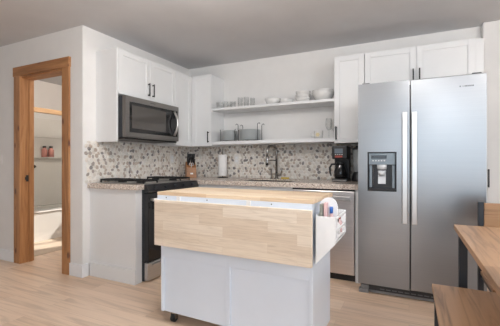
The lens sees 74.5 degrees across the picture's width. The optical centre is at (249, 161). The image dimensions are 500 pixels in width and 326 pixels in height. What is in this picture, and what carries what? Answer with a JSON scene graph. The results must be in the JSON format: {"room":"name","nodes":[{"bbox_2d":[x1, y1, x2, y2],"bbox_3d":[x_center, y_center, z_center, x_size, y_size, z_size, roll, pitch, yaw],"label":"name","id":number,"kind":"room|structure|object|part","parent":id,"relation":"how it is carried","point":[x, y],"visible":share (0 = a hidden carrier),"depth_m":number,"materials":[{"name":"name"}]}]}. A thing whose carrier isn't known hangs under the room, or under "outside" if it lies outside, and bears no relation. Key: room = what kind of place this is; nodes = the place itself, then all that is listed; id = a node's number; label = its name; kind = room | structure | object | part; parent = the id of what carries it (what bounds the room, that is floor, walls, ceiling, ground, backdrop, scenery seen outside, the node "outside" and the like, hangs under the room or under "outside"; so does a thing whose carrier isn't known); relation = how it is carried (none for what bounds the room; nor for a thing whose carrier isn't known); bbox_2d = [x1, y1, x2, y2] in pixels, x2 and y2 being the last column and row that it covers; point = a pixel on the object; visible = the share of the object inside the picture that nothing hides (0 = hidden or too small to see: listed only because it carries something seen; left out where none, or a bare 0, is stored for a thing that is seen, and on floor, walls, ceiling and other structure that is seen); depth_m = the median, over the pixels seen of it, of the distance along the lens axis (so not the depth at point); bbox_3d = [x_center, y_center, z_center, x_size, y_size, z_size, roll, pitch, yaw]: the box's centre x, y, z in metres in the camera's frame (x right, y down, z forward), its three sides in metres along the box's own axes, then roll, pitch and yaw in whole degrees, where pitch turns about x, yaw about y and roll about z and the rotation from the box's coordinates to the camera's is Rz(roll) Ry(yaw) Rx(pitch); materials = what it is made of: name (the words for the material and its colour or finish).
{"room":"kitchen","nodes":[
{"label":"kitchen","id":0,"kind":"room"},
{"bbox_2d":[0,25,93,274],"bbox_3d":[-2.740,-0.099,3.787,2.570,2.430,0.133,0,0,26],"label":"wall","id":1,"kind":"structure","parent":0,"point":[77,43],"depth_m":3.25,"materials":[{"name":"paint"}]},
{"bbox_2d":[0,248,13,261],"bbox_3d":[-3.265,1.055,3.958,1.476,0.122,0.016,0,0,26],"label":"baseboard","id":2,"kind":"structure","parent":1,"relation":"attached to","point":[7,255],"depth_m":3.68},
{"bbox_2d":[13,56,70,274],"bbox_3d":[-2.159,0.043,3.491,0.933,2.147,0.159,0,0,26],"label":"door frame","id":3,"kind":"structure","parent":1,"relation":"attached to","point":[23,85],"depth_m":3.59,"materials":[{"name":"brown wood"}]},
{"bbox_3d":[-2.551,0.091,3.610,0.111,2.050,0.020,0,0,26],"label":"casing","id":4,"kind":"part","parent":3,"relation":"part of","materials":[{"name":"brown wood"}]},
{"bbox_3d":[-2.188,-0.981,3.431,0.933,0.100,0.026,0,0,26],"label":"head casing","id":5,"kind":"part","parent":3,"relation":"part of","materials":[{"name":"brown wood"}]},
{"bbox_3d":[-1.821,0.091,3.257,0.106,2.050,0.020,0,0,26],"label":"casing","id":6,"kind":"part","parent":3,"relation":"part of","materials":[{"name":"brown wood"}]},
{"bbox_2d":[69,262,83,277],"bbox_3d":[-1.686,1.055,3.194,0.189,0.122,0.016,0,0,26],"label":"baseboard","id":7,"kind":"structure","parent":1,"relation":"attached to","point":[77,270],"depth_m":3.18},
{"bbox_2d":[34,80,61,205],"bbox_3d":[-3.479,-0.099,5.349,0.120,2.430,2.037,0,0,26],"label":"wall","id":8,"kind":"structure","parent":0,"point":[47,95],"depth_m":5.46,"materials":[{"name":"paint"}]},
{"bbox_2d":[34,117,61,205],"bbox_3d":[-3.501,0.005,5.143,0.016,1.418,1.627,0,0,26],"label":"shower surround","id":9,"kind":"object","parent":8,"relation":"attached to","point":[48,171],"visible":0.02,"depth_m":5.44,"materials":[{"name":"white plastic"}]},
{"bbox_3d":[-3.422,-0.063,5.181,0.091,0.015,1.150,0,0,26],"label":"shower shelf","id":10,"kind":"object","parent":9,"relation":"attached to","visible":0},
{"bbox_2d":[41,146,46,156],"bbox_3d":[-3.341,-0.162,5.347,0.086,0.180,0.086,0,0,26],"label":"pump bottle","id":11,"kind":"object","parent":10,"relation":"on","point":[44,150],"visible":0.91,"depth_m":5.32,"materials":[{"name":"pink plastic"}]},
{"bbox_2d":[48,146,53,156],"bbox_3d":[-3.293,-0.162,5.446,0.086,0.180,0.086,0,0,26],"label":"pump bottle","id":12,"kind":"object","parent":10,"relation":"on","point":[50,151],"visible":0.95,"depth_m":5.41,"materials":[{"name":"pink plastic"}]},
{"bbox_2d":[84,30,188,183],"bbox_3d":[-1.289,-0.099,3.962,0.130,2.430,1.687,0,0,26],"label":"wall","id":13,"kind":"structure","parent":0,"point":[104,159],"depth_m":3.69,"materials":[{"name":"tile"}]},
{"bbox_2d":[84,263,88,276],"bbox_3d":[-1.593,1.055,3.189,0.016,0.122,0.055,0,0,26],"label":"baseboard","id":14,"kind":"structure","parent":13,"relation":"attached to","point":[86,266],"depth_m":3.19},
{"bbox_2d":[96,47,174,141],"bbox_3d":[-1.208,-0.649,3.632,0.321,0.910,0.888,0,0,26],"label":"upper cabinet","id":15,"kind":"object","parent":13,"relation":"attached to","point":[119,72],"visible":0.99,"depth_m":3.29,"materials":[{"name":"paint"}]},
{"bbox_3d":[-1.413,-0.649,3.248,0.287,0.910,0.019,0,0,26],"label":"panel","id":16,"kind":"part","parent":15,"relation":"part of","materials":[{"name":"paint"}]},
{"bbox_3d":[-1.190,-0.883,3.395,0.018,0.439,0.430,0,0,26],"label":"door","id":17,"kind":"part","parent":15,"relation":"part of","materials":[{"name":"paint"}]},
{"bbox_2d":[118,95,178,142],"bbox_3d":[-1.155,-0.431,3.594,0.429,0.419,0.814,0,0,26],"label":"microwave","id":18,"kind":"object","parent":15,"relation":"attached to","point":[139,120],"visible":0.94,"depth_m":3.44,"materials":[{"name":"grey metal"}]},
{"bbox_3d":[-1.196,-0.229,3.614,0.338,0.014,0.794,0,0,26],"label":"vent plate","id":19,"kind":"part","parent":18,"relation":"part of","materials":[{"name":"black metal"}]},
{"bbox_3d":[-1.031,-0.439,3.555,0.027,0.301,0.741,0,0,26],"label":"door glass","id":20,"kind":"part","parent":18,"relation":"part of","materials":[{"name":"black glass"}]},
{"bbox_3d":[-0.855,-0.439,3.806,0.074,0.290,0.026,0,0,26],"label":"handle","id":21,"kind":"part","parent":18,"relation":"part of","materials":[{"name":"metal"}]},
{"bbox_3d":[-1.002,-0.883,3.784,0.018,0.439,0.429,0,0,26],"label":"door","id":22,"kind":"part","parent":15,"relation":"part of","materials":[{"name":"paint"}]},
{"bbox_2d":[170,154,173,162],"bbox_3d":[-1.028,-0.034,4.340,0.009,0.116,0.072,0,0,26],"label":"wall outlet","id":23,"kind":"object","parent":13,"relation":"attached to","point":[171,156],"visible":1,"depth_m":4.33,"materials":[{"name":"plastic"}]},
{"bbox_2d":[157,70,191,146],"bbox_3d":[-0.950,-0.649,4.195,0.283,0.910,0.347,0,0,26],"label":"upper cabinet","id":24,"kind":"object","parent":13,"relation":"attached to","point":[183,82],"visible":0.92,"depth_m":4.13,"materials":[{"name":"paint"}]},
{"bbox_3d":[-0.835,-0.649,4.130,0.018,0.907,0.326,0,0,26],"label":"door","id":25,"kind":"part","parent":24,"relation":"part of","materials":[{"name":"paint"}]},
{"bbox_2d":[0,237,489,325],"bbox_3d":[-0.849,1.163,1.231,8.440,0.106,6.918,0,0,26],"label":"floor","id":26,"kind":"structure","parent":0,"point":[36,292],"depth_m":2.60,"materials":[{"name":"brown wood"}]},
{"bbox_2d":[34,203,61,242],"bbox_3d":[-3.150,0.906,4.973,0.780,0.420,1.627,0,0,26],"label":"bathtub","id":27,"kind":"object","parent":26,"relation":"on","point":[47,224],"visible":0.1,"depth_m":4.70,"materials":[{"name":"white ceramic"}]},
{"bbox_2d":[34,107,61,211],"bbox_3d":[-2.834,-0.027,4.821,0.060,1.444,1.626,0,0,26],"label":"shower door","id":28,"kind":"structure","parent":27,"relation":"on","point":[36,109],"depth_m":4.68,"materials":[{"name":"gold metal"}]},
{"bbox_3d":[-2.834,-0.717,4.821,0.060,0.065,1.626,0,0,26],"label":"rail","id":29,"kind":"part","parent":28,"relation":"part of","materials":[{"name":"gold metal"}]},
{"bbox_2d":[90,188,141,284],"bbox_3d":[-1.291,0.688,3.132,0.607,0.857,0.091,0,0,26],"label":"base cabinet","id":30,"kind":"object","parent":26,"relation":"on","point":[115,214],"visible":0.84,"depth_m":3.08,"materials":[{"name":"paint"}]},
{"bbox_3d":[-1.300,1.049,3.096,0.591,0.134,0.019,0,0,26],"label":"molding","id":31,"kind":"part","parent":30,"relation":"part of","materials":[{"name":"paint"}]},
{"bbox_2d":[87,182,143,189],"bbox_3d":[-1.280,0.234,3.120,0.637,0.048,0.104,0,0,26],"label":"countertop","id":32,"kind":"structure","parent":30,"relation":"on","point":[120,186],"depth_m":3.05,"materials":[{"name":"stone"}]},
{"bbox_2d":[98,176,198,280],"bbox_3d":[-1.034,0.644,3.496,0.715,0.943,0.793,0,0,26],"label":"gas range","id":33,"kind":"object","parent":26,"relation":"on","point":[151,253],"visible":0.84,"depth_m":3.08,"materials":[{"name":"grey metal"}]},
{"bbox_2d":[98,179,190,184],"bbox_3d":[-1.085,0.222,3.506,0.615,0.028,0.758,0,0,26],"label":"cooktop","id":34,"kind":"object","parent":33,"relation":"in","point":[159,181],"depth_m":3.26,"materials":[{"name":"metal"}]},
{"bbox_3d":[-0.793,1.019,3.365,0.041,0.162,0.750,0,0,26],"label":"storage drawer","id":35,"kind":"part","parent":33,"relation":"part of","materials":[{"name":"metal"}]},
{"bbox_3d":[-0.791,0.614,3.365,0.044,0.635,0.750,0,0,26],"label":"oven door","id":36,"kind":"part","parent":33,"relation":"part of","materials":[{"name":"black plastic"}]},
{"bbox_3d":[-0.770,0.648,3.354,0.006,0.545,0.742,0,0,26],"label":"door glass","id":37,"kind":"part","parent":33,"relation":"part of","materials":[{"name":"black glass"}]},
{"bbox_3d":[-0.778,0.250,3.373,0.060,0.076,0.793,0,0,26],"label":"control panel","id":38,"kind":"part","parent":33,"relation":"part of","materials":[{"name":"black plastic"}]},
{"bbox_2d":[198,184,226,187],"bbox_3d":[-0.582,0.688,4.124,1.021,0.857,0.779,0,0,26],"label":"base cabinet","id":39,"kind":"object","parent":26,"relation":"on","point":[200,185],"visible":0.12,"depth_m":3.70,"materials":[{"name":"paint"}]},
{"bbox_2d":[178,176,357,189],"bbox_3d":[0.049,0.234,3.813,2.427,0.048,0.770,0,0,26],"label":"countertop","id":40,"kind":"structure","parent":39,"relation":"on","point":[237,181],"depth_m":3.46,"materials":[{"name":"stone"}]},
{"bbox_2d":[185,154,196,177],"bbox_3d":[-0.772,0.054,4.291,0.124,0.313,0.148,0,0,-20],"label":"knife block","id":41,"kind":"object","parent":40,"relation":"on","point":[190,167],"visible":0.98,"depth_m":4.25,"materials":[{"name":"brown wood"}]},
{"bbox_2d":[243,180,292,187],"bbox_3d":[0.214,0.320,3.728,0.658,0.193,0.418,0,0,26],"label":"sink","id":42,"kind":"object","parent":40,"relation":"in","point":[243,180],"visible":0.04,"depth_m":3.91,"materials":[{"name":"silver metal"}]},
{"bbox_2d":[265,145,282,178],"bbox_3d":[0.279,0.004,3.967,0.215,0.411,0.106,0,0,-16],"label":"kitchen faucet","id":43,"kind":"object","parent":40,"relation":"on","point":[269,146],"visible":1,"depth_m":3.98,"materials":[{"name":"silver metal"}]},
{"bbox_2d":[329,146,350,181],"bbox_3d":[0.964,0.022,3.547,0.197,0.375,0.254,0,0,26],"label":"coffee maker","id":44,"kind":"object","parent":40,"relation":"on","point":[341,154],"visible":1,"depth_m":3.45,"materials":[{"name":"black plastic"}]},
{"bbox_3d":[0.881,0.085,3.514,0.076,0.137,0.022,0,0,12],"label":"carafe handle","id":45,"kind":"part","parent":44,"relation":"part of","materials":[{"name":"black plastic"}]},
{"bbox_3d":[1.016,0.071,3.607,0.156,0.222,0.100,0,0,26],"label":"water tank","id":46,"kind":"part","parent":44,"relation":"part of","materials":[{"name":"black plastic"}]},
{"bbox_2d":[352,146,357,181],"bbox_3d":[1.155,0.021,3.504,0.149,0.379,0.143,0,0,-40],"label":"blender","id":47,"kind":"object","parent":40,"relation":"on","point":[355,149],"visible":0.41,"depth_m":3.47,"materials":[{"name":"black plastic"}]},
{"bbox_2d":[352,150,357,171],"bbox_3d":[1.157,-0.007,3.506,0.128,0.233,0.128,0,0,26],"label":"jar","id":48,"kind":"object","parent":47,"relation":"on","point":[355,152],"depth_m":3.47,"materials":[{"name":"grey plastic"}]},
{"bbox_3d":[-0.357,0.021,4.282,0.144,0.379,0.144,0,0,26],"label":"paper towel holder","id":49,"kind":"object","parent":40,"relation":"on","visible":0},
{"bbox_2d":[218,155,226,175],"bbox_3d":[-0.357,0.049,4.282,0.114,0.275,0.114,0,0,26],"label":"paper towel roll","id":50,"kind":"object","parent":49,"relation":"on","point":[222,159],"visible":0.99,"depth_m":4.23,"materials":[{"name":"white paper"}]},
{"bbox_2d":[154,187,332,325],"bbox_3d":[-0.053,0.661,2.197,1.096,0.910,0.477,0,0,27],"label":"kitchen cart","id":51,"kind":"object","parent":26,"relation":"on","point":[230,257],"visible":1,"depth_m":1.99,"materials":[{"name":"paint"},{"name":"wood"}]},
{"bbox_3d":[-0.144,0.246,2.025,1.085,0.034,0.036,0,0,27],"label":"apron rail","id":52,"kind":"part","parent":51,"relation":"part of","materials":[{"name":"paint"}]},
{"bbox_2d":[316,197,345,262],"bbox_3d":[0.468,0.373,1.884,0.106,0.353,0.310,0,0,26],"label":"caddy","id":53,"kind":"object","parent":51,"relation":"attached to","point":[327,236],"visible":0.98,"depth_m":1.76,"materials":[{"name":"white plastic"}]},
{"bbox_2d":[320,203,323,215],"bbox_3d":[0.392,0.323,1.795,0.016,0.183,0.043,0,0,26],"label":"folder","id":54,"kind":"object","parent":53,"relation":"in","point":[321,204],"visible":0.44,"depth_m":1.78,"materials":[{"name":"green paper"}]},
{"bbox_2d":[324,202,327,216],"bbox_3d":[0.413,0.319,1.786,0.018,0.191,0.040,0,0,26],"label":"booklet","id":55,"kind":"object","parent":53,"relation":"on","point":[325,203],"visible":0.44,"depth_m":1.77,"materials":[{"name":"pink paper"}]},
{"bbox_3d":[0.402,0.421,1.749,0.106,0.257,0.010,0,0,26],"label":"panel","id":56,"kind":"part","parent":53,"relation":"part of","materials":[{"name":"white plastic"}]},
{"bbox_2d":[329,206,332,216],"bbox_3d":[0.439,0.329,1.776,0.030,0.170,0.030,0,0,26],"label":"bottle","id":57,"kind":"object","parent":53,"relation":"on","point":[331,207],"visible":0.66,"depth_m":1.77,"materials":[{"name":"blue plastic"}]},
{"bbox_3d":[0.512,0.371,1.863,0.007,0.014,0.290,0,0,26],"label":"rail","id":58,"kind":"part","parent":53,"relation":"part of","materials":[{"name":"white plastic"}]},
{"bbox_3d":[0.512,0.305,1.863,0.007,0.014,0.290,0,0,26],"label":"rail","id":59,"kind":"part","parent":53,"relation":"part of","materials":[{"name":"white plastic"}]},
{"bbox_3d":[0.533,0.421,2.019,0.106,0.257,0.010,0,0,26],"label":"panel","id":60,"kind":"part","parent":53,"relation":"part of","materials":[{"name":"white plastic"}]},
{"bbox_2d":[227,185,292,190],"bbox_3d":[0.229,0.688,3.758,0.751,0.857,0.731,0,0,26],"label":"base cabinet","id":61,"kind":"object","parent":26,"relation":"on","point":[228,186],"visible":0.09,"depth_m":3.45,"materials":[{"name":"paint"}]},
{"bbox_2d":[292,188,354,281],"bbox_3d":[0.822,0.689,3.421,0.597,0.855,0.725,0,0,26],"label":"dishwasher","id":62,"kind":"object","parent":26,"relation":"on","point":[342,254],"visible":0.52,"depth_m":3.06,"materials":[{"name":"grey metal"}]},
{"bbox_3d":[0.696,0.340,3.112,0.505,0.042,0.060,0,0,26],"label":"handle","id":63,"kind":"part","parent":62,"relation":"part of","materials":[{"name":"metal"}]},
{"bbox_2d":[355,190,359,283],"bbox_3d":[1.137,0.688,3.327,0.039,0.856,0.700,0,0,26],"label":"filler panel","id":64,"kind":"object","parent":26,"relation":"on","point":[356,191],"visible":0.34,"depth_m":3.02,"materials":[{"name":"paint"}]},
{"bbox_2d":[358,72,486,301],"bbox_3d":[1.512,0.224,2.983,0.910,1.785,0.913,0,0,26],"label":"refrigerator","id":65,"kind":"object","parent":26,"relation":"on","point":[422,144],"visible":0.86,"depth_m":2.61,"materials":[{"name":"grey metal"}]},
{"bbox_3d":[1.105,0.085,2.755,0.224,0.327,0.057,0,0,26],"label":"dispenser frame","id":66,"kind":"part","parent":65,"relation":"part of","materials":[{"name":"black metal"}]},
{"bbox_3d":[1.105,-0.022,2.756,0.206,0.096,0.044,0,0,26],"label":"control panel","id":67,"kind":"part","parent":65,"relation":"part of","materials":[{"name":"grey plastic"}]},
{"bbox_3d":[1.117,0.190,2.757,0.396,1.692,0.063,0,0,26],"label":"freezer door","id":68,"kind":"part","parent":65,"relation":"part of","materials":[{"name":"metal"}]},
{"bbox_3d":[1.349,1.098,2.645,0.730,0.020,0.012,0,0,26],"label":"rail","id":69,"kind":"part","parent":65,"relation":"part of","materials":[{"name":"black plastic"}]},
{"bbox_3d":[1.240,0.052,2.635,0.038,0.892,0.050,0,0,26],"label":"handle","id":70,"kind":"part","parent":65,"relation":"part of","materials":[{"name":"metal"}]},
{"bbox_3d":[1.302,0.052,2.605,0.038,0.892,0.050,0,0,26],"label":"handle","id":71,"kind":"part","parent":65,"relation":"part of","materials":[{"name":"metal"}]},
{"bbox_3d":[1.530,0.190,2.558,0.507,1.692,0.063,0,0,26],"label":"door","id":72,"kind":"part","parent":65,"relation":"part of","materials":[{"name":"metal"}]},
{"bbox_2d":[432,284,499,325],"bbox_3d":[0.854,0.891,1.115,0.343,0.450,1.352,0,0,26],"label":"bench","id":73,"kind":"object","parent":26,"relation":"on","point":[453,306],"visible":1,"depth_m":1.51,"materials":[{"name":"brown wood"}]},
{"bbox_3d":[0.999,0.904,1.747,0.035,0.424,0.035,0,0,26],"label":"leg","id":74,"kind":"part","parent":73,"relation":"part of","materials":[{"name":"grey metal"}]},
{"bbox_2d":[454,224,499,296],"bbox_3d":[1.218,0.741,0.963,0.885,0.750,1.695,0,0,26],"label":"dining table","id":75,"kind":"object","parent":26,"relation":"on","point":[483,243],"visible":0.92,"depth_m":1.52,"materials":[{"name":"brown wood"}]},
{"bbox_3d":[1.177,0.755,1.819,0.040,0.722,0.040,0,0,26],"label":"leg","id":76,"kind":"part","parent":75,"relation":"part of","materials":[{"name":"grey metal"}]},
{"bbox_2d":[477,201,499,292],"bbox_3d":[1.534,0.682,1.781,0.447,0.868,0.372,0,0,26],"label":"dining chair","id":77,"kind":"object","parent":26,"relation":"on","point":[488,214],"visible":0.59,"depth_m":2.00,"materials":[{"name":"brown wood"}]},
{"bbox_3d":[1.419,0.682,2.025,0.029,0.868,0.032,0,0,26],"label":"leg","id":78,"kind":"part","parent":77,"relation":"part of","materials":[{"name":"grey metal"}]},
{"bbox_3d":[1.517,0.677,1.769,0.408,0.022,0.335,0,0,26],"label":"seat","id":79,"kind":"part","parent":77,"relation":"part of","materials":[{"name":"brown wood"}]},
{"bbox_3d":[1.608,0.385,1.935,0.388,0.262,0.020,0,0,26],"label":"backrest","id":80,"kind":"part","parent":77,"relation":"part of","materials":[{"name":"brown wood"}]},
{"bbox_2d":[0,0,499,84],"bbox_3d":[-0.816,-1.364,1.300,8.440,0.100,7.070,0,0,26],"label":"ceiling","id":81,"kind":"structure","parent":0,"point":[189,34],"depth_m":3.09,"materials":[{"name":"paint"}]},
{"bbox_2d":[189,26,480,179],"bbox_3d":[1.632,-0.099,3.548,5.750,2.430,0.130,0,0,26],"label":"wall","id":82,"kind":"structure","parent":0,"point":[252,81],"depth_m":4.06,"materials":[{"name":"paint"}]},
{"bbox_2d":[192,74,223,147],"bbox_3d":[-0.567,-0.649,4.349,0.308,0.910,0.361,0,0,26],"label":"upper cabinet","id":83,"kind":"object","parent":82,"relation":"attached to","point":[207,90],"visible":1,"depth_m":4.24,"materials":[{"name":"paint"}]},
{"bbox_3d":[-0.619,-0.649,4.219,0.286,0.907,0.018,0,0,26],"label":"door","id":84,"kind":"part","parent":83,"relation":"part of","materials":[{"name":"paint"}]},
{"bbox_2d":[234,155,238,163],"bbox_3d":[-0.177,-0.029,4.345,0.072,0.116,0.009,0,0,26],"label":"wall outlet","id":85,"kind":"object","parent":82,"relation":"attached to","point":[236,157],"visible":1,"depth_m":4.34,"materials":[{"name":"plastic"}]},
{"bbox_2d":[211,138,333,145],"bbox_3d":[0.272,-0.231,3.964,1.532,0.040,0.323,0,0,26],"label":"wall shelf","id":86,"kind":"object","parent":82,"relation":"attached to","point":[313,140],"visible":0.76,"depth_m":3.86,"materials":[{"name":"paint"}]},
{"bbox_2d":[237,122,262,140],"bbox_3d":[-0.001,-0.361,4.099,0.337,0.220,0.286,0,0,26],"label":"plate rack","id":87,"kind":"object","parent":86,"relation":"on","point":[259,122],"visible":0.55,"depth_m":4.03,"materials":[{"name":"black metal"}]},
{"bbox_3d":[-0.001,-0.270,4.099,0.270,0.014,0.270,0,0,26],"label":"dinner plate","id":88,"kind":"object","parent":87,"relation":"in","visible":0},
{"bbox_2d":[239,137,259,138],"bbox_3d":[-0.001,-0.285,4.099,0.270,0.014,0.270,0,0,26],"label":"dinner plate","id":89,"kind":"object","parent":88,"relation":"on","point":[243,137],"visible":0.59,"depth_m":4.01,"materials":[{"name":"white ceramic"}]},
{"bbox_2d":[311,130,322,137],"bbox_3d":[0.746,-0.296,3.660,0.131,0.090,0.098,0,0,26],"label":"mug","id":90,"kind":"object","parent":86,"relation":"on","point":[318,133],"visible":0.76,"depth_m":3.62,"materials":[{"name":"white ceramic"}]},
{"bbox_2d":[212,98,333,113],"bbox_3d":[0.273,-0.656,3.967,1.532,0.030,0.317,0,0,26],"label":"wall shelf","id":91,"kind":"object","parent":82,"relation":"attached to","point":[322,102],"visible":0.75,"depth_m":3.90,"materials":[{"name":"paint"}]},
{"bbox_2d":[265,97,279,103],"bbox_3d":[0.274,-0.713,3.966,0.188,0.084,0.188,0,0,26],"label":"bowl","id":92,"kind":"object","parent":91,"relation":"on","point":[270,100],"visible":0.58,"depth_m":3.90,"materials":[{"name":"white ceramic"}]},
{"bbox_2d":[280,99,292,102],"bbox_3d":[0.433,-0.699,3.878,0.160,0.055,0.160,0,0,26],"label":"bowl","id":93,"kind":"object","parent":91,"relation":"on","point":[281,100],"visible":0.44,"depth_m":3.82,"materials":[{"name":"white ceramic"}]},
{"bbox_2d":[296,97,309,100],"bbox_3d":[0.611,-0.701,3.792,0.170,0.060,0.170,0,0,26],"label":"bowl","id":94,"kind":"object","parent":91,"relation":"on","point":[297,98],"visible":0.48,"depth_m":3.73,"materials":[{"name":"white ceramic"}]},
{"bbox_2d":[296,93,309,97],"bbox_3d":[0.611,-0.737,3.792,0.168,0.060,0.168,0,0,26],"label":"bowl","id":95,"kind":"object","parent":94,"relation":"on","point":[302,94],"visible":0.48,"depth_m":3.72,"materials":[{"name":"white ceramic"}]},
{"bbox_2d":[296,90,309,93],"bbox_3d":[0.611,-0.773,3.792,0.168,0.060,0.168,0,0,26],"label":"bowl","id":96,"kind":"object","parent":95,"relation":"on","point":[300,91],"visible":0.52,"depth_m":3.73,"materials":[{"name":"white ceramic"}]},
{"bbox_2d":[312,90,333,99],"bbox_3d":[0.821,-0.724,3.702,0.244,0.105,0.244,0,0,26],"label":"bowl","id":97,"kind":"object","parent":91,"relation":"on","point":[322,94],"visible":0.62,"depth_m":3.61,"materials":[{"name":"white ceramic"}]},
{"bbox_2d":[312,88,333,91],"bbox_3d":[0.821,-0.747,3.702,0.238,0.100,0.238,0,0,26],"label":"bowl","id":98,"kind":"object","parent":97,"relation":"in","point":[321,88],"visible":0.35,"depth_m":3.60,"materials":[{"name":"white ceramic"}]},
{"bbox_2d":[334,53,364,144],"bbox_3d":[1.091,-0.649,3.547,0.302,0.910,0.361,0,0,26],"label":"upper cabinet","id":99,"kind":"object","parent":82,"relation":"attached to","point":[349,70],"visible":0.84,"depth_m":3.43,"materials":[{"name":"paint"}]},
{"bbox_2d":[365,38,483,84],"bbox_3d":[1.683,-0.904,3.261,1.008,0.400,0.361,0,0,26],"label":"upper cabinet","id":100,"kind":"object","parent":82,"relation":"attached to","point":[459,57],"visible":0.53,"depth_m":3.11,"materials":[{"name":"paint"}]},
{"bbox_3d":[1.381,-0.904,3.252,0.467,0.397,0.018,0,0,26],"label":"door","id":101,"kind":"part","parent":100,"relation":"part of","materials":[{"name":"paint"}]},
{"bbox_3d":[1.805,-0.904,3.047,0.468,0.397,0.018,0,0,26],"label":"door","id":102,"kind":"part","parent":100,"relation":"part of","materials":[{"name":"paint"}]},
{"bbox_2d":[481,20,499,202],"bbox_3d":[3.197,-0.099,2.675,2.173,2.430,0.100,0,0,26],"label":"wall pier","id":103,"kind":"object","parent":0,"point":[490,31],"visible":0.45,"depth_m":3.07,"materials":[{"name":"paint"}]},
{"bbox_2d":[488,169,489,186],"bbox_3d":[2.226,0.156,3.071,0.012,0.170,0.032,0,0,26],"label":"handle","id":104,"kind":"object","parent":103,"relation":"attached to","point":[488,169],"visible":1,"depth_m":3.06,"materials":[{"name":"black metal"}]}
]}

